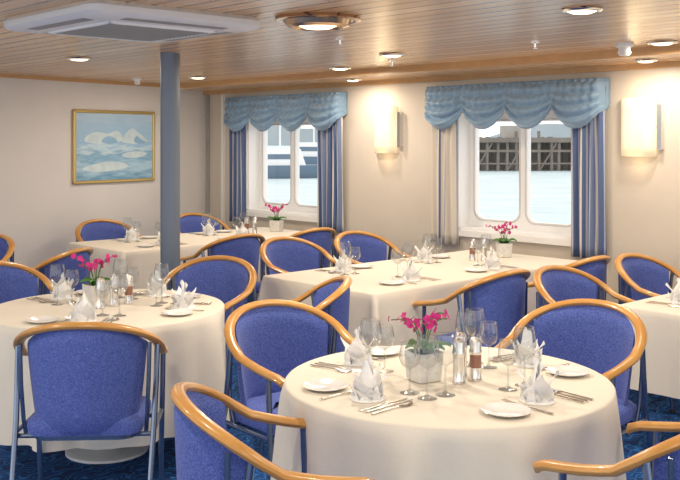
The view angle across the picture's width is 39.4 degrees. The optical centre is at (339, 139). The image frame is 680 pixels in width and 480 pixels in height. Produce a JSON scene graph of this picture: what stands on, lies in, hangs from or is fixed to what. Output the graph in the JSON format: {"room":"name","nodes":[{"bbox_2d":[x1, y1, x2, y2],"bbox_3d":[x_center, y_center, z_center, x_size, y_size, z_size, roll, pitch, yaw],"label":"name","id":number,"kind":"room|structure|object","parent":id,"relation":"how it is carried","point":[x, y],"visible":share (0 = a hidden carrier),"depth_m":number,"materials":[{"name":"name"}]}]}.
{"room":"ship interior","nodes":[
{"label":"ship interior","id":0,"kind":"room"},
{"bbox_2d":[0,77,204,288],"bbox_3d":[-3.785,0.510,7.370,0.200,2.180,8.250,0,0,35],"label":"wall","id":1,"kind":"structure","parent":0,"point":[41,209],"depth_m":8.91,"materials":[{"name":"beige paint"}]},
{"bbox_2d":[0,74,159,86],"bbox_3d":[-3.767,-0.565,7.205,0.020,0.030,8.000,0,0,35],"label":"trim","id":2,"kind":"structure","parent":1,"relation":"attached to","point":[1,75],"depth_m":8.99,"materials":[{"name":"brown wood"}]},
{"bbox_2d":[72,109,154,183],"bbox_3d":[-2.222,0.065,9.408,0.035,0.710,1.050,0,0,35],"label":"painting","id":3,"kind":"object","parent":1,"relation":"attached to","point":[108,146],"visible":1,"depth_m":9.38,"materials":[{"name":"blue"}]},
{"bbox_2d":[0,0,679,83],"bbox_3d":[-0.248,-0.630,4.027,7.560,0.100,12.600,0,0,-43],"label":"ceiling","id":4,"kind":"structure","parent":0,"point":[426,32],"depth_m":5.54,"materials":[{"name":"brown wood"}]},
{"bbox_2d":[66,57,91,60],"bbox_3d":[-1.840,-0.569,6.700,0.182,0.023,0.182,0,0,0],"label":"recessed light","id":5,"kind":"object","parent":4,"relation":"in","point":[68,58],"depth_m":6.65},
{"bbox_2d":[4,0,260,42],"bbox_3d":[-0.984,-0.542,4.501,0.900,0.076,0.900,0,0,-43],"label":"air conditioner","id":6,"kind":"object","parent":4,"relation":"attached to","point":[103,19],"depth_m":4.27,"materials":[{"name":"white plastic"}]},
{"bbox_2d":[275,12,360,30],"bbox_3d":[-0.105,-0.552,4.500,0.410,0.055,0.410,0,0,0],"label":"ceiling lamp","id":7,"kind":"object","parent":4,"relation":"attached to","point":[306,21],"depth_m":4.38,"materials":[{"name":"gold metal"}]},
{"bbox_2d":[379,53,404,56],"bbox_3d":[0.350,-0.569,6.400,0.182,0.023,0.182,0,0,0],"label":"recessed light","id":8,"kind":"object","parent":4,"relation":"in","point":[381,54],"depth_m":6.35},
{"bbox_2d":[561,6,602,14],"bbox_3d":[1.070,-0.569,4.200,0.182,0.023,0.182,0,0,0],"label":"recessed light","id":9,"kind":"object","parent":4,"relation":"in","point":[578,10],"depth_m":4.15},
{"bbox_2d":[615,42,633,55],"bbox_3d":[1.700,-0.540,5.680,0.110,0.080,0.110,0,0,0],"label":"smoke detector","id":10,"kind":"object","parent":4,"relation":"attached to","point":[623,47],"visible":1,"depth_m":5.65,"materials":[{"name":"white plastic"}]},
{"bbox_2d":[646,40,677,45],"bbox_3d":[1.900,-0.569,5.600,0.182,0.023,0.182,0,0,0],"label":"recessed light","id":11,"kind":"object","parent":4,"relation":"in","point":[658,42],"depth_m":5.55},
{"bbox_2d":[0,295,679,479],"bbox_3d":[-0.722,1.650,3.581,8.860,0.100,12.600,0,0,-43],"label":"floor","id":12,"kind":"structure","parent":0,"point":[56,466],"depth_m":4.76,"materials":[{"name":"blue carpet"}]},
{"bbox_2d":[0,234,14,261],"bbox_3d":[-2.775,1.163,7.164,0.630,0.877,0.570,0,0,18],"label":"dining chair","id":13,"kind":"object","parent":12,"relation":"on","point":[6,252],"visible":0.51,"depth_m":7.25,"materials":[{"name":"brown wood"}]},
{"bbox_2d":[0,261,52,303],"bbox_3d":[-1.931,1.163,5.520,0.570,0.877,0.630,0,0,40],"label":"dining chair","id":14,"kind":"object","parent":12,"relation":"on","point":[15,283],"visible":0.37,"depth_m":5.75,"materials":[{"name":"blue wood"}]},
{"bbox_2d":[27,247,93,295],"bbox_3d":[-1.976,1.163,6.475,0.570,0.877,0.630,0,0,18],"label":"dining chair","id":15,"kind":"object","parent":12,"relation":"on","point":[70,264],"visible":0.38,"depth_m":6.28,"materials":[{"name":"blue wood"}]},
{"bbox_2d":[9,321,168,479],"bbox_3d":[-1.055,1.163,4.037,0.630,0.877,0.570,0,0,-3],"label":"dining chair","id":16,"kind":"object","parent":12,"relation":"on","point":[87,378],"visible":1,"depth_m":3.83,"materials":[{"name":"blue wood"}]},
{"bbox_2d":[75,219,140,241],"bbox_3d":[-2.062,1.163,8.547,0.630,0.877,0.570,0,0,-43],"label":"dining chair","id":17,"kind":"object","parent":12,"relation":"on","point":[94,229],"visible":0.26,"depth_m":8.72,"materials":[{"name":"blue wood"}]},
{"bbox_2d":[0,289,229,463],"bbox_3d":[-1.194,1.230,4.904,1.261,0.740,1.290,0,0,-23],"label":"dining table","id":18,"kind":"object","parent":12,"relation":"on","point":[195,341],"visible":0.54,"depth_m":4.55,"materials":[{"name":"beige fabric"}]},
{"bbox_2d":[25,316,59,323],"bbox_3d":[-1.405,0.852,4.487,0.160,0.014,0.160,0,0,2],"label":"plate","id":19,"kind":"object","parent":18,"relation":"on","point":[39,319],"visible":1,"depth_m":4.50,"materials":[{"name":"white ceramic"}]},
{"bbox_2d":[51,273,74,299],"bbox_3d":[-1.506,0.787,5.157,0.126,0.144,0.128,0,0,-14],"label":"folded napkin","id":20,"kind":"object","parent":18,"relation":"on","point":[60,291],"visible":0.99,"depth_m":5.13,"materials":[{"name":"white fabric"}]},
{"bbox_2d":[69,292,99,321],"bbox_3d":[-1.214,0.787,4.501,0.126,0.144,0.128,0,0,24],"label":"folded napkin","id":21,"kind":"object","parent":18,"relation":"on","point":[83,310],"visible":0.93,"depth_m":4.48,"materials":[{"name":"white fabric"}]},
{"bbox_2d":[71,253,117,304],"bbox_3d":[-1.285,0.724,4.970,0.190,0.269,0.163,0,0,31],"label":"potted orchid","id":22,"kind":"object","parent":18,"relation":"on","point":[89,288],"visible":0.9,"depth_m":4.96,"materials":[{"name":"pink plant"}]},
{"bbox_2d":[96,277,105,308],"bbox_3d":[-1.220,0.779,4.840,0.050,0.160,0.050,0,0,0],"label":"salt mill","id":23,"kind":"object","parent":18,"relation":"on","point":[100,284],"visible":0.94,"depth_m":4.82,"materials":[{"name":"clear glass"}]},
{"bbox_2d":[109,275,118,306],"bbox_3d":[-1.170,0.779,4.920,0.050,0.160,0.050,0,0,0],"label":"salt mill","id":24,"kind":"object","parent":18,"relation":"on","point":[114,285],"visible":0.94,"depth_m":4.90,"materials":[{"name":"clear glass"}]},
{"bbox_2d":[124,274,133,303],"bbox_3d":[-1.110,0.781,4.990,0.050,0.155,0.050,0,0,0],"label":"pepper mill","id":25,"kind":"object","parent":18,"relation":"on","point":[128,299],"visible":0.96,"depth_m":4.97,"materials":[{"name":"clear glass"}]},
{"bbox_2d":[144,270,169,296],"bbox_3d":[-1.012,0.787,5.253,0.128,0.144,0.120,0,0,-25],"label":"folded napkin","id":26,"kind":"object","parent":18,"relation":"on","point":[162,291],"visible":0.98,"depth_m":5.22,"materials":[{"name":"white fabric"}]},
{"bbox_2d":[161,309,193,316],"bbox_3d":[-0.798,0.852,4.674,0.160,0.014,0.160,0,0,5],"label":"plate","id":27,"kind":"object","parent":18,"relation":"on","point":[172,312],"visible":1,"depth_m":4.70,"materials":[{"name":"white ceramic"}]},
{"bbox_2d":[170,280,196,308],"bbox_3d":[-0.802,0.787,4.865,0.124,0.144,0.124,0,0,23],"label":"folded napkin","id":28,"kind":"object","parent":18,"relation":"on","point":[181,300],"visible":1,"depth_m":4.84,"materials":[{"name":"white fabric"}]},
{"bbox_2d":[160,52,179,290],"bbox_3d":[-1.135,0.510,6.350,0.140,2.180,0.140,0,0,18],"label":"support pillar","id":29,"kind":"structure","parent":12,"relation":"on","point":[169,61],"depth_m":6.30,"materials":[{"name":"blue"}]},
{"bbox_2d":[66,227,330,300],"bbox_3d":[-1.218,1.230,8.367,2.234,0.740,1.048,0,0,-43],"label":"dining table","id":30,"kind":"object","parent":12,"relation":"on","point":[145,259],"visible":0.33,"depth_m":7.58,"materials":[{"name":"beige fabric"}]},
{"bbox_2d":[125,223,139,240],"bbox_3d":[-1.788,0.787,8.170,0.120,0.144,0.128,0,0,-4],"label":"folded napkin","id":31,"kind":"object","parent":30,"relation":"on","point":[131,235],"visible":0.94,"depth_m":8.14,"materials":[{"name":"white fabric"}]},
{"bbox_2d":[201,218,215,233],"bbox_3d":[-1.206,0.787,8.718,0.124,0.144,0.124,0,0,-31],"label":"folded napkin","id":32,"kind":"object","parent":30,"relation":"on","point":[208,229],"visible":1,"depth_m":8.68,"materials":[{"name":"white fabric"}]},
{"bbox_2d":[236,222,248,234],"bbox_3d":[-0.856,0.787,8.347,0.120,0.144,0.128,0,0,-7],"label":"folded napkin","id":33,"kind":"object","parent":30,"relation":"on","point":[242,230],"visible":0.45,"depth_m":8.33,"materials":[{"name":"white fabric"}]},
{"bbox_2d":[252,216,256,233],"bbox_3d":[-0.782,0.779,8.706,0.050,0.160,0.050,0,0,0],"label":"salt mill","id":34,"kind":"object","parent":30,"relation":"on","point":[254,219],"visible":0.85,"depth_m":8.69,"materials":[{"name":"silver metal"}]},
{"bbox_2d":[265,203,287,231],"bbox_3d":[-0.599,0.724,8.937,0.190,0.269,0.163,0,0,14],"label":"potted orchid","id":35,"kind":"object","parent":30,"relation":"on","point":[276,225],"visible":1,"depth_m":8.92,"materials":[{"name":"white ceramic"}]},
{"bbox_2d":[180,213,231,233],"bbox_3d":[-1.325,1.163,9.283,0.630,0.877,0.570,0,0,-43],"label":"dining chair","id":36,"kind":"object","parent":12,"relation":"on","point":[189,222],"visible":0.23,"depth_m":9.47,"materials":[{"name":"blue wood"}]},
{"bbox_2d":[163,255,256,419],"bbox_3d":[-0.816,1.163,5.728,0.630,0.877,0.570,0,0,20],"label":"dining chair","id":37,"kind":"object","parent":12,"relation":"on","point":[224,278],"visible":0.41,"depth_m":5.92,"materials":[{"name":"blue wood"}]},
{"bbox_2d":[180,233,264,294],"bbox_3d":[-0.899,1.163,7.547,0.630,0.877,0.570,0,0,-43],"label":"dining chair","id":38,"kind":"object","parent":12,"relation":"on","point":[246,246],"visible":0.41,"depth_m":7.33,"materials":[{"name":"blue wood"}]},
{"bbox_2d":[170,382,373,479],"bbox_3d":[-0.230,1.163,2.820,0.570,0.877,0.630,0,0,-14],"label":"dining chair","id":39,"kind":"object","parent":12,"relation":"on","point":[204,448],"visible":0.95,"depth_m":2.62,"materials":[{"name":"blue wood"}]},
{"bbox_2d":[224,299,354,479],"bbox_3d":[-0.191,1.163,4.110,0.630,0.877,0.570,0,0,-40],"label":"dining chair","id":40,"kind":"object","parent":12,"relation":"on","point":[270,338],"visible":0.65,"depth_m":4.25,"materials":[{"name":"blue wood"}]},
{"bbox_2d":[259,236,335,284],"bbox_3d":[-0.283,1.163,6.952,0.630,0.877,0.570,0,0,-43],"label":"dining chair","id":41,"kind":"object","parent":12,"relation":"on","point":[282,254],"visible":0.43,"depth_m":7.14,"materials":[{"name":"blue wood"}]},
{"bbox_2d":[260,227,335,281],"bbox_3d":[-0.332,1.163,8.054,0.630,0.877,0.570,0,0,-43],"label":"dining chair","id":42,"kind":"object","parent":12,"relation":"on","point":[324,237],"visible":0.33,"depth_m":7.88,"materials":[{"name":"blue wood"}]},
{"bbox_2d":[259,275,351,456],"bbox_3d":[-0.207,1.163,5.010,0.570,0.877,0.630,0,0,-5],"label":"dining chair","id":43,"kind":"object","parent":12,"relation":"on","point":[331,296],"visible":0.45,"depth_m":4.89,"materials":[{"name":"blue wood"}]},
{"bbox_2d":[334,231,411,263],"bbox_3d":[0.254,1.163,7.403,0.630,0.877,0.570,0,0,-43],"label":"dining chair","id":44,"kind":"object","parent":12,"relation":"on","point":[372,247],"visible":0.28,"depth_m":7.61,"materials":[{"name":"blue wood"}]},
{"bbox_2d":[257,250,577,345],"bbox_3d":[0.620,1.230,6.385,2.258,0.740,1.156,0,0,-43],"label":"dining table","id":45,"kind":"object","parent":12,"relation":"on","point":[369,298],"visible":0.46,"depth_m":5.76,"materials":[{"name":"beige fabric"}]},
{"bbox_2d":[333,249,353,271],"bbox_3d":[0.023,0.787,6.248,0.124,0.144,0.124,0,0,-14],"label":"folded napkin","id":46,"kind":"object","parent":45,"relation":"on","point":[343,264],"visible":1,"depth_m":6.22,"materials":[{"name":"white fabric"}]},
{"bbox_2d":[352,264,373,268],"bbox_3d":[0.147,0.852,6.393,0.160,0.014,0.160,0,0,-43],"label":"plate","id":47,"kind":"object","parent":45,"relation":"on","point":[358,266],"visible":0.96,"depth_m":6.42,"materials":[{"name":"white ceramic"}]},
{"bbox_2d":[379,280,404,284],"bbox_3d":[0.310,0.852,5.666,0.160,0.014,0.160,0,0,-43],"label":"plate","id":48,"kind":"object","parent":45,"relation":"on","point":[385,282],"visible":1,"depth_m":5.69,"materials":[{"name":"white ceramic"}]},
{"bbox_2d":[399,257,421,281],"bbox_3d":[0.434,0.787,5.810,0.120,0.144,0.128,0,0,-15],"label":"folded napkin","id":49,"kind":"object","parent":45,"relation":"on","point":[411,274],"visible":0.98,"depth_m":5.78,"materials":[{"name":"white fabric"}]},
{"bbox_2d":[415,240,433,260],"bbox_3d":[0.605,0.787,6.796,0.126,0.144,0.128,0,0,-15],"label":"folded napkin","id":50,"kind":"object","parent":45,"relation":"on","point":[424,254],"visible":0.99,"depth_m":6.77,"materials":[{"name":"white fabric"}]},
{"bbox_2d":[469,239,475,260],"bbox_3d":[0.944,0.781,6.772,0.050,0.155,0.050,0,0,0],"label":"pepper mill","id":51,"kind":"object","parent":45,"relation":"on","point":[471,243],"visible":0.97,"depth_m":6.75,"materials":[{"name":"clear glass"}]},
{"bbox_2d":[464,268,488,271],"bbox_3d":[0.892,0.852,6.215,0.160,0.014,0.160,0,0,-43],"label":"plate","id":52,"kind":"object","parent":45,"relation":"on","point":[467,269],"visible":1,"depth_m":6.23,"materials":[{"name":"white ceramic"}]},
{"bbox_2d":[480,239,486,261],"bbox_3d":[1.021,0.779,6.735,0.050,0.160,0.050,0,0,0],"label":"salt mill","id":53,"kind":"object","parent":45,"relation":"on","point":[484,241],"visible":0.79,"depth_m":6.72,"materials":[{"name":"silver metal"}]},
{"bbox_2d":[481,247,502,269],"bbox_3d":[1.017,0.787,6.360,0.124,0.144,0.124,0,0,-14],"label":"folded napkin","id":54,"kind":"object","parent":45,"relation":"on","point":[492,263],"visible":0.99,"depth_m":6.33,"materials":[{"name":"white fabric"}]},
{"bbox_2d":[486,221,516,257],"bbox_3d":[1.206,0.725,6.980,0.196,0.269,0.203,0,0,-34],"label":"potted orchid","id":55,"kind":"object","parent":45,"relation":"on","point":[504,246],"visible":1,"depth_m":6.93,"materials":[{"name":"white ceramic"}]},
{"bbox_2d":[271,345,625,479],"bbox_3d":[0.387,1.230,3.426,1.308,0.740,1.273,0,0,0],"label":"dining table","id":56,"kind":"object","parent":12,"relation":"on","point":[442,438],"visible":0.77,"depth_m":3.00,"materials":[{"name":"white fabric"}]},
{"bbox_2d":[302,379,347,392],"bbox_3d":[-0.051,0.852,3.284,0.160,0.014,0.160,0,0,-42],"label":"plate","id":57,"kind":"object","parent":56,"relation":"on","point":[317,385],"visible":1,"depth_m":3.30,"materials":[{"name":"white ceramic"}]},
{"bbox_2d":[340,326,374,366],"bbox_3d":[0.070,0.787,3.658,0.124,0.144,0.124,0,0,-16],"label":"folded napkin","id":58,"kind":"object","parent":56,"relation":"on","point":[355,353],"visible":0.93,"depth_m":3.63,"materials":[{"name":"white fabric"}]},
{"bbox_2d":[348,355,386,403],"bbox_3d":[0.091,0.787,3.156,0.128,0.144,0.120,0,0,2],"label":"folded napkin","id":59,"kind":"object","parent":56,"relation":"on","point":[367,388],"visible":1,"depth_m":3.13,"materials":[{"name":"white fabric"}]},
{"bbox_2d":[359,398,407,410],"bbox_3d":[0.145,0.854,3.078,0.215,0.006,0.019,0,0,-42],"label":"knife","id":60,"kind":"object","parent":56,"relation":"on","point":[362,409],"visible":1,"depth_m":3.07,"materials":[{"name":"silver metal"}]},
{"bbox_2d":[375,324,393,372],"bbox_3d":[0.166,0.773,3.529,0.071,0.170,0.072,0,0,37],"label":"water goblet","id":61,"kind":"object","parent":56,"relation":"on","point":[384,370],"visible":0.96,"depth_m":3.52,"materials":[{"name":"clear glass"}]},
{"bbox_2d":[371,346,401,355],"bbox_3d":[0.168,0.852,3.821,0.160,0.014,0.160,0,0,37],"label":"plate","id":62,"kind":"object","parent":56,"relation":"on","point":[376,351],"visible":0.78,"depth_m":3.84,"materials":[{"name":"white ceramic"}]},
{"bbox_2d":[364,399,412,411],"bbox_3d":[0.160,0.854,3.062,0.215,0.006,0.019,0,0,-42],"label":"knife","id":63,"kind":"object","parent":56,"relation":"on","point":[410,399],"visible":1,"depth_m":3.06,"materials":[{"name":"silver metal"}]},
{"bbox_2d":[370,401,412,413],"bbox_3d":[0.166,0.854,3.032,0.185,0.007,0.036,0,0,-42],"label":"spoon","id":64,"kind":"object","parent":56,"relation":"on","point":[411,402],"visible":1,"depth_m":3.04,"materials":[{"name":"silver metal"}]},
{"bbox_2d":[399,341,419,394],"bbox_3d":[0.237,0.773,3.226,0.071,0.170,0.072,0,0,-42],"label":"water goblet","id":65,"kind":"object","parent":56,"relation":"on","point":[405,392],"visible":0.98,"depth_m":3.22,"materials":[{"name":"clear glass"}]},
{"bbox_2d":[388,308,450,383],"bbox_3d":[0.298,0.725,3.402,0.204,0.269,0.196,0,0,28],"label":"potted orchid","id":66,"kind":"object","parent":56,"relation":"on","point":[419,374],"visible":1,"depth_m":3.37,"materials":[{"name":"white ceramic"}]},
{"bbox_2d":[415,334,438,400],"bbox_3d":[0.290,0.755,3.159,0.081,0.205,0.082,0,0,-42],"label":"wine glass","id":67,"kind":"object","parent":56,"relation":"on","point":[425,397],"visible":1,"depth_m":3.15,"materials":[{"name":"clear glass"}]},
{"bbox_2d":[433,332,457,396],"bbox_3d":[0.355,0.755,3.200,0.082,0.205,0.081,0,0,0],"label":"wine glass","id":68,"kind":"object","parent":56,"relation":"on","point":[440,394],"visible":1,"depth_m":3.20,"materials":[{"name":"clear glass"}]},
{"bbox_2d":[452,338,465,384],"bbox_3d":[0.420,0.779,3.360,0.050,0.160,0.050,0,0,0],"label":"salt mill","id":69,"kind":"object","parent":56,"relation":"on","point":[459,363],"visible":0.96,"depth_m":3.34,"materials":[{"name":"clear glass"}]},
{"bbox_2d":[455,332,467,376],"bbox_3d":[0.440,0.779,3.460,0.050,0.160,0.050,0,0,0],"label":"salt mill","id":70,"kind":"object","parent":56,"relation":"on","point":[462,335],"visible":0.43,"depth_m":3.45,"materials":[{"name":"silver metal"}]},
{"bbox_2d":[469,337,481,381],"bbox_3d":[0.485,0.781,3.400,0.050,0.155,0.050,0,0,0],"label":"pepper mill","id":71,"kind":"object","parent":56,"relation":"on","point":[475,351],"visible":1,"depth_m":3.38,"materials":[{"name":"silver metal"}]},
{"bbox_2d":[479,321,497,368],"bbox_3d":[0.562,0.773,3.588,0.071,0.170,0.072,0,0,-33],"label":"water goblet","id":72,"kind":"object","parent":56,"relation":"on","point":[487,366],"visible":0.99,"depth_m":3.58,"materials":[{"name":"clear glass"}]},
{"bbox_2d":[480,402,531,417],"bbox_3d":[0.521,0.852,2.985,0.160,0.014,0.160,0,0,-42],"label":"plate","id":73,"kind":"object","parent":56,"relation":"on","point":[497,409],"visible":1,"depth_m":3.00,"materials":[{"name":"white ceramic"}]},
{"bbox_2d":[498,338,518,391],"bbox_3d":[0.579,0.773,3.272,0.072,0.170,0.071,0,0,-42],"label":"water goblet","id":74,"kind":"object","parent":56,"relation":"on","point":[507,388],"visible":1,"depth_m":3.27,"materials":[{"name":"clear glass"}]},
{"bbox_2d":[510,327,544,367],"bbox_3d":[0.717,0.787,3.635,0.128,0.144,0.120,0,0,7],"label":"folded napkin","id":75,"kind":"object","parent":56,"relation":"on","point":[527,346],"visible":0.88,"depth_m":3.61,"materials":[{"name":"white fabric"}]},
{"bbox_2d":[501,398,554,413],"bbox_3d":[0.601,0.853,3.043,0.022,0.008,0.200,0,0,-42],"label":"fork","id":76,"kind":"object","parent":56,"relation":"on","point":[504,399],"visible":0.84,"depth_m":3.03,"materials":[{"name":"silver metal"}]},
{"bbox_2d":[517,357,559,405],"bbox_3d":[0.649,0.787,3.127,0.126,0.144,0.128,0,0,-31],"label":"folded napkin","id":77,"kind":"object","parent":56,"relation":"on","point":[536,391],"visible":1,"depth_m":3.10,"materials":[{"name":"white fabric"}]},
{"bbox_2d":[546,365,589,377],"bbox_3d":[0.837,0.852,3.487,0.160,0.014,0.160,0,0,-33],"label":"plate","id":78,"kind":"object","parent":56,"relation":"on","point":[568,371],"visible":0.98,"depth_m":3.51,"materials":[{"name":"white ceramic"}]},
{"bbox_2d":[412,269,530,349],"bbox_3d":[0.809,1.163,5.501,0.630,0.877,0.570,0,0,-43],"label":"dining chair","id":79,"kind":"object","parent":12,"relation":"on","point":[503,296],"visible":0.54,"depth_m":5.26,"materials":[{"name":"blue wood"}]},
{"bbox_2d":[527,255,610,330],"bbox_3d":[1.450,1.163,6.133,0.630,0.877,0.570,0,0,-43],"label":"dining chair","id":80,"kind":"object","parent":12,"relation":"on","point":[596,266],"visible":0.2,"depth_m":5.93,"materials":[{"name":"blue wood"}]},
{"bbox_2d":[494,298,652,471],"bbox_3d":[1.007,1.163,4.133,0.630,0.877,0.570,0,0,41],"label":"dining chair","id":81,"kind":"object","parent":12,"relation":"on","point":[597,335],"visible":0.6,"depth_m":4.27,"materials":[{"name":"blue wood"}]},
{"bbox_2d":[533,265,643,419],"bbox_3d":[1.373,1.163,5.311,0.630,0.877,0.570,0,0,-43],"label":"dining chair","id":82,"kind":"object","parent":12,"relation":"on","point":[552,283],"visible":0.36,"depth_m":5.51,"materials":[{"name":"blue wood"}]},
{"bbox_2d":[533,421,679,479],"bbox_3d":[0.963,1.163,2.778,0.630,0.877,0.570,0,0,-44],"label":"dining chair","id":83,"kind":"object","parent":12,"relation":"on","point":[664,456],"visible":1,"depth_m":2.56,"materials":[{"name":"brown wood"}]},
{"bbox_2d":[614,253,679,413],"bbox_3d":[1.999,1.163,5.901,0.630,0.877,0.570,0,0,-43],"label":"dining chair","id":84,"kind":"object","parent":12,"relation":"on","point":[640,276],"visible":0.52,"depth_m":6.11,"materials":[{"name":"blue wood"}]},
{"bbox_2d":[620,293,679,398],"bbox_3d":[2.349,1.230,5.083,1.677,0.740,1.205,0,0,-43],"label":"dining table","id":85,"kind":"object","parent":12,"relation":"on","point":[662,322],"visible":0.53,"depth_m":4.76,"materials":[{"name":"beige fabric"}]},
{"bbox_2d":[665,278,679,303],"bbox_3d":[1.798,0.787,5.020,0.126,0.144,0.128,0,0,-18],"label":"folded napkin","id":86,"kind":"object","parent":85,"relation":"on","point":[674,297],"visible":1,"depth_m":5.00,"materials":[{"name":"white fabric"}]},
{"bbox_2d":[205,67,679,303],"bbox_3d":[2.584,0.510,6.352,0.251,2.180,12.100,0,0,-43],"label":"wall","id":87,"kind":"structure","parent":0,"point":[387,196],"depth_m":8.12,"materials":[{"name":"beige paint"}]},
{"bbox_2d":[206,95,209,214],"bbox_3d":[-1.450,0.555,10.429,0.030,2.090,0.035,0,0,-43],"label":"trim","id":88,"kind":"structure","parent":87,"relation":"attached to","point":[207,96],"depth_m":10.41,"materials":[{"name":"grey"}]},
{"bbox_2d":[221,94,224,229],"bbox_3d":[-1.258,0.555,10.225,0.030,2.090,0.035,0,0,-43],"label":"trim","id":89,"kind":"structure","parent":87,"relation":"attached to","point":[222,95],"depth_m":10.21,"materials":[{"name":"beige paint"}]},
{"bbox_2d":[262,124,291,204],"bbox_3d":[-0.655,0.250,9.814,0.017,0.836,0.478,0,0,-43],"label":"gasket","id":90,"kind":"object","parent":87,"relation":"attached to","point":[272,124],"visible":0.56,"depth_m":9.64,"materials":[{"name":"grey rubber"}]},
{"bbox_2d":[245,116,316,221],"bbox_3d":[-0.502,0.253,9.601,0.285,1.075,1.210,0,0,-43],"label":"window frame","id":91,"kind":"structure","parent":87,"relation":"attached to","point":[252,135],"depth_m":9.93,"materials":[{"name":"white paint"}]},
{"bbox_2d":[224,92,347,131],"bbox_3d":[-0.611,-0.266,9.417,0.191,0.364,1.788,0,0,-43],"label":"valance","id":92,"kind":"object","parent":87,"relation":"attached to","point":[322,109],"visible":1,"depth_m":9.24,"materials":[{"name":"blue fabric"}]},
{"bbox_2d":[229,126,245,222],"bbox_3d":[-1.085,0.235,9.973,0.057,1.250,0.270,0,0,-43],"label":"curtain","id":93,"kind":"object","parent":92,"relation":"hanging from","point":[237,188],"visible":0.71,"depth_m":9.94,"materials":[{"name":"blue fabric"}]},
{"bbox_2d":[317,117,343,232],"bbox_3d":[-0.104,0.235,8.932,0.061,1.250,0.360,0,0,-43],"label":"curtain","id":94,"kind":"object","parent":92,"relation":"hanging from","point":[330,214],"visible":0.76,"depth_m":8.92,"materials":[{"name":"blue fabric"}]},
{"bbox_2d":[294,123,316,207],"bbox_3d":[-0.299,0.250,9.436,0.016,0.836,0.478,0,0,-43],"label":"gasket","id":95,"kind":"object","parent":87,"relation":"attached to","point":[302,123],"visible":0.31,"depth_m":9.60,"materials":[{"name":"grey rubber"}]},
{"bbox_2d":[375,106,402,152],"bbox_3d":[0.414,-0.090,8.414,0.080,0.410,0.322,0,0,-43],"label":"wall sconce","id":96,"kind":"object","parent":87,"relation":"attached to","point":[388,119],"depth_m":8.35,"materials":[{"name":"white glass"}]},
{"bbox_2d":[180,45,679,90],"bbox_3d":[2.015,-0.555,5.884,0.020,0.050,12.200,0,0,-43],"label":"trim","id":97,"kind":"structure","parent":87,"relation":"attached to","point":[663,50],"depth_m":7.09,"materials":[{"name":"brown wood"}]},
{"bbox_2d":[203,61,679,94],"bbox_3d":[2.566,-0.515,6.170,0.034,0.040,11.860,0,0,-43],"label":"trim","id":98,"kind":"structure","parent":87,"relation":"attached to","point":[673,64],"depth_m":7.75,"materials":[{"name":"brown wood"}]},
{"bbox_2d":[473,119,520,222],"bbox_3d":[1.279,0.250,7.761,0.016,0.836,0.478,0,0,-43],"label":"gasket","id":99,"kind":"object","parent":87,"relation":"attached to","point":[477,217],"visible":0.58,"depth_m":7.72,"materials":[{"name":"grey rubber"}]},
{"bbox_2d":[457,108,571,246],"bbox_3d":[1.433,0.253,7.548,0.285,1.075,1.210,0,0,-43],"label":"window frame","id":100,"kind":"structure","parent":87,"relation":"attached to","point":[463,126],"depth_m":7.87,"materials":[{"name":"white paint"}]},
{"bbox_2d":[424,77,609,129],"bbox_3d":[1.293,-0.266,7.396,0.191,0.364,1.708,0,0,-43],"label":"valance","id":101,"kind":"object","parent":87,"relation":"attached to","point":[575,102],"visible":1,"depth_m":7.23,"materials":[{"name":"blue fabric"}]},
{"bbox_2d":[431,120,458,244],"bbox_3d":[0.857,0.235,7.913,0.057,1.250,0.300,0,0,-43],"label":"curtain","id":102,"kind":"object","parent":101,"relation":"hanging from","point":[444,198],"visible":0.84,"depth_m":7.88,"materials":[{"name":"beige fabric"}]},
{"bbox_2d":[571,86,606,257],"bbox_3d":[1.796,0.235,6.916,0.057,1.250,0.300,0,0,-43],"label":"curtain","id":103,"kind":"object","parent":101,"relation":"hanging from","point":[588,203],"visible":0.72,"depth_m":6.89,"materials":[{"name":"blue fabric"}]},
{"bbox_2d":[525,118,570,226],"bbox_3d":[1.636,0.250,7.383,0.017,0.836,0.478,0,0,-43],"label":"gasket","id":104,"kind":"object","parent":87,"relation":"attached to","point":[528,220],"visible":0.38,"depth_m":7.55,"materials":[{"name":"grey rubber"}]},
{"bbox_2d":[621,97,664,156],"bbox_3d":[2.095,-0.090,6.630,0.080,0.410,0.322,0,0,-43],"label":"wall sconce","id":105,"kind":"object","parent":87,"relation":"attached to","point":[642,118],"depth_m":6.57,"materials":[{"name":"white glass"}]},
{"label":"outside","id":106,"kind":"structure","parent":0,"visible":0},
{"bbox_2d":[268,146,570,223],"bbox_3d":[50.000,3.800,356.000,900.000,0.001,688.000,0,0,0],"label":"sea","id":107,"kind":"structure","parent":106,"point":[498,190],"depth_m":68.76,"materials":[{"name":"liquid"}]},
{"bbox_2d":[268,126,316,178],"bbox_3d":[-5.500,0.750,95.000,11.200,6.900,3.800,0,0,-11],"label":"moored boat","id":108,"kind":"object","parent":107,"relation":"on","point":[278,159],"visible":0.25,"depth_m":93.74,"materials":[{"name":"blue"}]},
{"bbox_2d":[300,127,316,164],"bbox_3d":[-3.000,0.140,130.000,13.440,8.280,4.560,0,0,17],"label":"moored boat","id":109,"kind":"object","parent":107,"relation":"on","point":[308,149],"visible":0.12,"depth_m":128.88,"materials":[{"name":"blue"}]},
{"bbox_2d":[479,126,570,170],"bbox_3d":[34.283,1.302,120.089,44.425,7.004,6.200,0,0,-3],"label":"pier","id":110,"kind":"structure","parent":107,"relation":"in","point":[502,152],"depth_m":118.35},
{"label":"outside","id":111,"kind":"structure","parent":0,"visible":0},
{"bbox_2d":[268,124,570,145],"bbox_3d":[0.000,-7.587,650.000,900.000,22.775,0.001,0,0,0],"label":"shore","id":112,"kind":"structure","parent":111,"point":[546,130],"depth_m":650.02,"materials":[{"name":"white"}]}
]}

